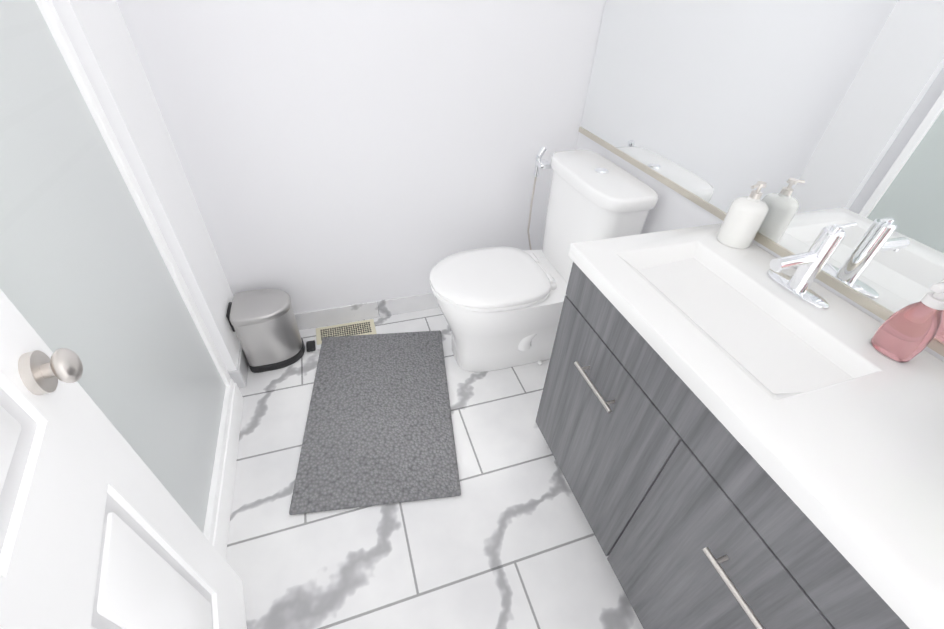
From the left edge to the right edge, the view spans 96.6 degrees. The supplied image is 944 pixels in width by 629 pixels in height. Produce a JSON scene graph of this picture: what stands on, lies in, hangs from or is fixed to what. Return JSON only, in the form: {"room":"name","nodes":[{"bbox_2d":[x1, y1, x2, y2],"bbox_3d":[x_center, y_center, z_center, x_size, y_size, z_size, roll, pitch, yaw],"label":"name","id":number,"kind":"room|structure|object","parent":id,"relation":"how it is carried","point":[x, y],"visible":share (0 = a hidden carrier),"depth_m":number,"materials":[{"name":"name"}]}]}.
{"room":"bathroom","nodes":[
{"label":"bathroom","id":0,"kind":"room"},
{"bbox_2d":[51,0,239,370],"bbox_3d":[-0.965,-0.732,1.088,0.040,2.440,0.310,-10,41,-15],"label":"door frame","id":1,"kind":"structure","parent":0,"point":[100,39],"depth_m":1.24,"materials":[{"name":"white paint"}]},
{"bbox_2d":[230,344,248,387],"bbox_3d":[-0.996,0.172,1.830,0.019,0.100,0.305,-10,41,-15],"label":"baseboard","id":2,"kind":"structure","parent":1,"relation":"attached to","point":[239,376],"depth_m":1.74,"materials":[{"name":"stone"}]},
{"bbox_2d":[116,0,604,313],"bbox_3d":[-0.287,-0.986,1.444,1.800,2.440,0.100,-10,41,-15],"label":"wall","id":3,"kind":"structure","parent":0,"point":[334,153],"depth_m":1.59,"materials":[{"name":"white paint"}]},
{"bbox_2d":[294,292,438,329],"bbox_3d":[-0.304,-0.055,2.154,1.559,0.100,0.013,-10,41,-15],"label":"baseboard","id":4,"kind":"structure","parent":3,"relation":"attached to","point":[344,314],"depth_m":2.09,"materials":[{"name":"stone"}]},
{"bbox_2d":[225,307,642,628],"bbox_3d":[-0.022,0.639,1.494,1.800,0.100,2.200,-10,41,-15],"label":"floor","id":5,"kind":"structure","parent":0,"point":[506,539],"depth_m":1.33,"materials":[{"name":"tile"}]},
{"bbox_2d":[0,289,246,628],"bbox_3d":[-0.451,0.211,0.303,0.134,2.022,0.760,-17,44,-23],"label":"door","id":6,"kind":"structure","parent":5,"relation":"on","point":[99,528],"depth_m":0.58,"materials":[{"name":"white wood"}]},
{"bbox_2d":[226,289,315,372],"bbox_3d":[-0.856,0.061,1.819,0.289,0.298,0.204,-10,41,-15],"label":"trash can","id":7,"kind":"object","parent":5,"relation":"on","point":[263,324],"visible":0.98,"depth_m":1.74,"materials":[{"name":"silver metal"}]},
{"bbox_2d":[316,319,376,344],"bbox_3d":[-0.611,0.082,2.040,0.277,0.006,0.118,-10,41,-15],"label":"floor vent","id":8,"kind":"object","parent":5,"relation":"in","point":[365,327],"visible":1,"depth_m":2.04,"materials":[{"name":"beige metal"}]},
{"bbox_2d":[289,330,460,514],"bbox_3d":[-0.372,0.363,1.710,0.560,0.015,0.840,-3,40,-8],"label":"bath rug","id":9,"kind":"object","parent":5,"relation":"on","point":[379,428],"visible":1,"depth_m":1.61,"materials":[{"name":"grey fabric"}]},
{"bbox_2d":[430,146,658,371],"bbox_3d":[0.192,-0.182,1.761,0.760,0.842,0.549,-10,41,-15],"label":"toilet","id":10,"kind":"object","parent":5,"relation":"on","point":[500,307],"visible":0.83,"depth_m":1.64,"materials":[{"name":"white ceramic"}]},
{"bbox_2d":[536,223,943,628],"bbox_3d":[0.641,0.451,1.024,0.524,0.850,1.136,-10,41,-15],"label":"bathroom vanity","id":11,"kind":"object","parent":5,"relation":"on","point":[735,438],"visible":1,"depth_m":0.82,"materials":[{"name":"grey wood"}]},
{"bbox_2d":[717,181,768,248],"bbox_3d":[0.716,-0.264,1.095,0.085,0.165,0.085,-10,41,-15],"label":"soap dispenser","id":12,"kind":"object","parent":11,"relation":"on","point":[742,222],"visible":1,"depth_m":1.08,"materials":[{"name":"white ceramic"}]},
{"bbox_2d":[767,222,856,308],"bbox_3d":[0.723,-0.117,0.916,0.165,0.168,0.156,-10,41,-15],"label":"faucet","id":13,"kind":"object","parent":11,"relation":"on","point":[811,263],"visible":1,"depth_m":0.91,"materials":[{"name":"silver metal"}]},
{"bbox_2d":[871,279,943,361],"bbox_3d":[0.813,0.010,0.771,0.063,0.166,0.074,-10,41,-15],"label":"soap dispenser","id":14,"kind":"object","parent":11,"relation":"on","point":[907,333],"visible":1,"depth_m":0.77,"materials":[{"name":"pink plastic"}]},
{"bbox_2d":[815,278,884,323],"bbox_3d":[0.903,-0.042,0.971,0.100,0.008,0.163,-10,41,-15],"label":"wall","id":15,"kind":"structure","parent":0,"point":[821,283],"depth_m":0.95,"materials":[{"name":"white paint"}]},
{"bbox_2d":[575,0,943,356],"bbox_3d":[0.842,-0.545,0.861,0.110,1.303,1.985,-10,41,-15],"label":"mirror","id":16,"kind":"object","parent":15,"relation":"attached to","point":[816,116],"depth_m":1.00,"materials":[{"name":"clear glass"}]},
{"bbox_3d":[-0.755,-0.168,0.423,0.100,2.440,2.100,-10,41,-15],"label":"wall","id":17,"kind":"structure","parent":0,"visible":0},
{"bbox_2d":[0,0,242,559],"bbox_3d":[-0.682,0.077,0.587,0.044,1.860,1.450,-10,41,-15],"label":"shower door frame","id":18,"kind":"object","parent":17,"relation":"attached to","point":[91,277],"visible":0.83,"depth_m":0.92,"materials":[{"name":"white"}]}
]}

